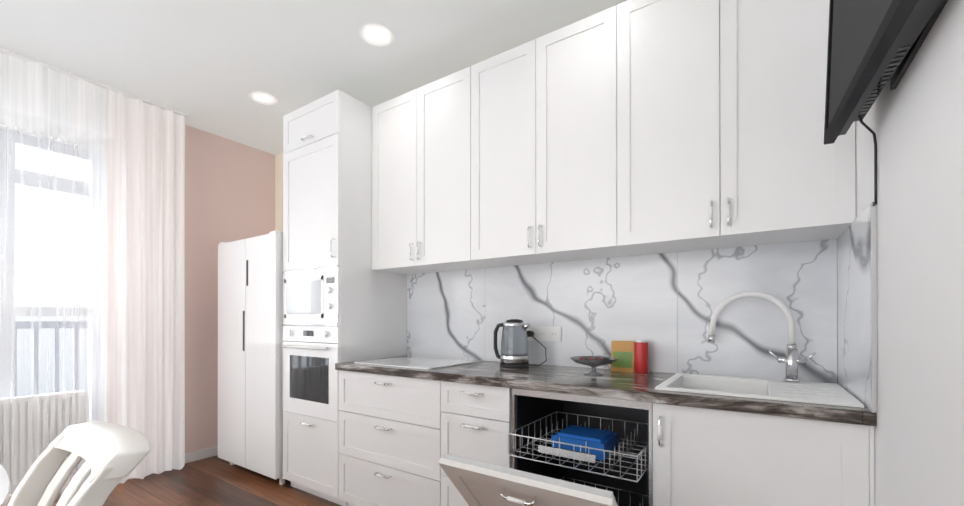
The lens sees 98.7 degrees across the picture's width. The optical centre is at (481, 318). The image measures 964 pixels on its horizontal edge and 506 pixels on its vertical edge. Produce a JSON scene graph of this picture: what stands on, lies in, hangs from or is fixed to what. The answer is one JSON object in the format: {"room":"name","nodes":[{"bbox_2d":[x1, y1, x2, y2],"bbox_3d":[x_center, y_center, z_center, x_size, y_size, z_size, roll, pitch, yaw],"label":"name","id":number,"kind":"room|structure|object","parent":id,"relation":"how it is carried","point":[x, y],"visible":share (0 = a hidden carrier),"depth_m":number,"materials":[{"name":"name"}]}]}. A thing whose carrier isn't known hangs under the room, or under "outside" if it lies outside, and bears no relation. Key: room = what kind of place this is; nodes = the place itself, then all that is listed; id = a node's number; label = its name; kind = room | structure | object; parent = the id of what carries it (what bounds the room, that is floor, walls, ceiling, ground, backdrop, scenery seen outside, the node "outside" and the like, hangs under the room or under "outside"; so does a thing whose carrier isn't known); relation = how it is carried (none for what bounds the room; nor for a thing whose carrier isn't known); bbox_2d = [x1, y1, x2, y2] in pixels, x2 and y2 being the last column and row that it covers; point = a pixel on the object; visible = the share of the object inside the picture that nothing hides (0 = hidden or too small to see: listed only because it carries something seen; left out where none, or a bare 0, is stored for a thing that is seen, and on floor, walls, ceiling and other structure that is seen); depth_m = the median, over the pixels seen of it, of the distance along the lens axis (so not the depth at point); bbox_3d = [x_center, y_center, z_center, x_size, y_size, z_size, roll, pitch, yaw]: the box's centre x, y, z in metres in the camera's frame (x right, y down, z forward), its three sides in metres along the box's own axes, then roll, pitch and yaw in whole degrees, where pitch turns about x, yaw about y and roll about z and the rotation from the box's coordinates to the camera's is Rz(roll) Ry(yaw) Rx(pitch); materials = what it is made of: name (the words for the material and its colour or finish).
{"room":"kitchen","nodes":[
{"label":"kitchen","id":0,"kind":"room"},
{"bbox_2d":[0,115,274,505],"bbox_3d":[-3.412,-0.210,2.052,0.200,2.750,4.800,0,0,34],"label":"wall","id":1,"kind":"structure","parent":0,"point":[229,190],"depth_m":3.51,"materials":[{"name":"pink paint"}]},
{"bbox_2d":[0,125,100,493],"bbox_3d":[-3.352,-0.045,2.081,0.133,2.300,2.215,0,0,34],"label":"window","id":2,"kind":"structure","parent":1,"relation":"in","point":[78,189],"depth_m":2.66,"materials":[{"name":"grey plastic"}]},
{"bbox_2d":[14,321,88,396],"bbox_3d":[-3.629,0.621,2.264,0.400,1.210,3.215,0,0,34],"label":"railing","id":3,"kind":"object","parent":1,"relation":"attached to","point":[56,331],"depth_m":3.02,"materials":[{"name":"grey metal"}]},
{"bbox_2d":[185,446,217,462],"bbox_3d":[-2.331,1.132,3.469,0.013,0.074,1.234,0,0,34],"label":"baseboard","id":4,"kind":"structure","parent":1,"relation":"attached to","point":[200,454],"depth_m":3.44,"materials":[{"name":"white wood"}]},
{"bbox_2d":[53,455,341,505],"bbox_3d":[-1.549,1.191,0.920,4.550,0.060,5.000,0,0,34],"label":"floor","id":5,"kind":"structure","parent":0,"point":[213,481],"depth_m":2.82,"materials":[{"name":"brown wood"}]},
{"bbox_2d":[0,464,9,505],"bbox_3d":[-1.631,0.783,0.844,1.500,0.754,0.840,0,0,34],"label":"dining table","id":6,"kind":"object","parent":5,"relation":"on","point":[4,487],"visible":1,"depth_m":1.00,"materials":[{"name":"white"}]},
{"bbox_2d":[0,390,89,493],"bbox_3d":[-3.159,0.824,2.149,0.077,0.682,1.655,0,0,34],"label":"radiator","id":7,"kind":"object","parent":5,"relation":"on","point":[17,421],"depth_m":2.60,"materials":[{"name":"white metal"}]},
{"bbox_2d":[8,421,150,505],"bbox_3d":[-0.916,0.699,0.650,0.379,0.922,0.591,0,0,36],"label":"chair","id":8,"kind":"object","parent":5,"relation":"on","point":[112,454],"visible":1,"depth_m":0.84,"materials":[{"name":"paint"}]},
{"bbox_2d":[218,231,285,484],"bbox_3d":[-1.592,0.281,3.304,0.830,1.774,0.591,0,0,34],"label":"fridge","id":9,"kind":"object","parent":5,"relation":"on","point":[250,357],"visible":0.6,"depth_m":3.00,"materials":[{"name":"white metal"}]},
{"bbox_2d":[282,89,406,505],"bbox_3d":[-0.972,-0.115,2.909,0.598,2.564,0.639,0,0,34],"label":"tall cabinet","id":10,"kind":"object","parent":5,"relation":"on","point":[343,301],"visible":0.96,"depth_m":2.67,"materials":[{"name":"white wood"}]},
{"bbox_2d":[338,370,441,505],"bbox_3d":[-0.379,0.737,2.534,0.800,0.858,0.580,0,0,34],"label":"base cabinet","id":11,"kind":"object","parent":5,"relation":"on","point":[399,437],"depth_m":2.27,"materials":[{"name":"white wood"}]},
{"bbox_2d":[335,356,876,425],"bbox_3d":[0.284,0.285,2.088,2.399,0.040,0.624,0,0,34],"label":"countertop","id":12,"kind":"structure","parent":11,"relation":"on","point":[629,386],"depth_m":1.70,"materials":[{"name":"stone"}]},
{"bbox_2d":[354,356,481,369],"bbox_3d":[-0.384,0.263,2.538,0.590,0.007,0.500,0,0,34],"label":"cooktop","id":13,"kind":"object","parent":12,"relation":"in","point":[418,362],"visible":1,"depth_m":2.46,"materials":[{"name":"white glass"}]},
{"bbox_2d":[494,319,546,368],"bbox_3d":[0.205,0.134,2.333,0.268,0.264,0.259,0,0,34],"label":"kettle","id":14,"kind":"object","parent":12,"relation":"on","point":[516,334],"visible":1,"depth_m":2.24,"materials":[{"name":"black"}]},
{"bbox_2d":[570,356,617,375],"bbox_3d":[0.532,0.223,1.973,0.224,0.082,0.224,0,0,34],"label":"dish","id":15,"kind":"object","parent":12,"relation":"on","point":[593,362],"visible":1,"depth_m":1.93,"materials":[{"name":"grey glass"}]},
{"bbox_2d":[610,341,634,371],"bbox_3d":[0.719,0.191,2.105,0.115,0.159,0.061,0,0,34],"label":"box","id":16,"kind":"object","parent":12,"relation":"on","point":[622,352],"visible":0.82,"depth_m":2.09,"materials":[{"name":"orange cardboard"}]},
{"bbox_2d":[634,340,647,373],"bbox_3d":[0.780,0.186,2.030,0.064,0.157,0.064,0,0,34],"label":"can","id":17,"kind":"object","parent":12,"relation":"on","point":[640,356],"visible":1,"depth_m":2.00,"materials":[{"name":"red metal"}]},
{"bbox_2d":[655,373,863,407],"bbox_3d":[1.021,0.354,1.585,0.579,0.204,0.496,0,0,34],"label":"sink","id":18,"kind":"object","parent":12,"relation":"in","point":[811,392],"visible":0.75,"depth_m":1.56,"materials":[{"name":"white ceramic"}]},
{"bbox_2d":[708,291,816,381],"bbox_3d":[1.167,0.068,1.746,0.378,0.371,0.054,0,0,34],"label":"faucet","id":19,"kind":"object","parent":18,"relation":"on","point":[791,360],"visible":1,"depth_m":1.69,"materials":[{"name":"silver metal"}]},
{"bbox_2d":[442,381,511,505],"bbox_3d":[0.119,0.736,2.200,0.399,0.858,0.580,0,0,34],"label":"base cabinet","id":20,"kind":"object","parent":5,"relation":"on","point":[477,419],"depth_m":1.96,"materials":[{"name":"white wood"}]},
{"bbox_2d":[275,152,282,231],"bbox_3d":[-0.214,-0.207,2.919,4.550,2.750,0.200,0,0,34],"label":"wall","id":21,"kind":"structure","parent":0,"point":[278,192],"depth_m":3.96,"materials":[{"name":"beige paint"}]},
{"bbox_2d":[372,62,499,274],"bbox_3d":[-0.278,-0.861,2.638,0.856,1.075,0.339,0,0,34],"label":"upper cabinet","id":22,"kind":"object","parent":21,"relation":"attached to","point":[426,138],"depth_m":2.47,"materials":[{"name":"white wood"}]},
{"bbox_2d":[480,0,643,266],"bbox_3d":[0.363,-0.862,2.209,0.912,1.075,0.339,0,0,34],"label":"upper cabinet","id":23,"kind":"object","parent":21,"relation":"attached to","point":[556,106],"depth_m":2.01,"materials":[{"name":"white wood"}]},
{"bbox_2d":[407,202,877,412],"bbox_3d":[0.281,-0.030,2.085,2.398,0.589,0.634,0,0,34],"label":"backsplash","id":24,"kind":"structure","parent":21,"relation":"attached to","point":[664,305],"depth_m":1.98,"materials":[{"name":"stone"}]},
{"bbox_2d":[527,326,560,341],"bbox_3d":[0.358,0.086,2.394,0.208,0.084,0.011,0,0,34],"label":"electrical outlet","id":25,"kind":"object","parent":24,"relation":"attached to","point":[541,333],"visible":0.88,"depth_m":2.38,"materials":[{"name":"white plastic"}]},
{"bbox_2d":[632,0,855,254],"bbox_3d":[1.003,-0.864,1.780,0.856,1.075,0.339,0,0,34],"label":"upper cabinet","id":26,"kind":"object","parent":21,"relation":"attached to","point":[634,127],"depth_m":1.60,"materials":[{"name":"white wood"}]},
{"bbox_2d":[0,0,626,154],"bbox_3d":[-1.549,-1.629,0.929,4.550,0.080,5.000,0,0,34],"label":"ceiling","id":27,"kind":"structure","parent":0,"point":[207,65],"depth_m":2.39,"materials":[{"name":"grey paint"}]},
{"bbox_2d":[0,47,189,504],"bbox_3d":[-3.268,-0.217,1.775,0.094,2.738,3.500,0,0,34],"label":"curtain","id":28,"kind":"object","parent":27,"relation":"hanging from","point":[139,296],"visible":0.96,"depth_m":2.88,"materials":[{"name":"white fabric"}]},
{"bbox_2d":[247,91,278,105],"bbox_3d":[-1.567,-1.579,2.969,0.200,0.003,0.200,0,0,34],"label":"recessed light","id":29,"kind":"object","parent":27,"relation":"in","point":[263,98],"visible":1,"depth_m":2.97,"materials":[{"name":"white"}]},
{"bbox_2d":[358,23,394,46],"bbox_3d":[-0.587,-1.581,2.313,0.200,0.003,0.200,0,0,34],"label":"recessed light","id":30,"kind":"object","parent":27,"relation":"in","point":[377,34],"visible":1,"depth_m":2.31,"materials":[{"name":"white"}]},
{"bbox_2d":[438,388,652,505],"bbox_3d":[0.393,0.701,1.710,0.598,0.786,1.069,0,0,34],"label":"dishwasher","id":31,"kind":"object","parent":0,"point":[572,450],"visible":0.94,"depth_m":1.79,"materials":[{"name":"grey metal"}]},
{"bbox_2d":[855,0,963,505],"bbox_3d":[0.202,-0.218,-0.368,0.200,2.750,4.800,0,0,34],"label":"wall","id":32,"kind":"structure","parent":0,"point":[914,120],"depth_m":0.84,"materials":[{"name":"white paint"}]},
{"bbox_2d":[824,0,947,203],"bbox_3d":[0.868,-0.654,0.876,0.110,0.670,0.760,0,0,31],"label":"tv","id":33,"kind":"object","parent":32,"relation":"attached to","point":[874,46],"visible":1,"depth_m":0.93,"materials":[{"name":"black plastic"}]}
]}

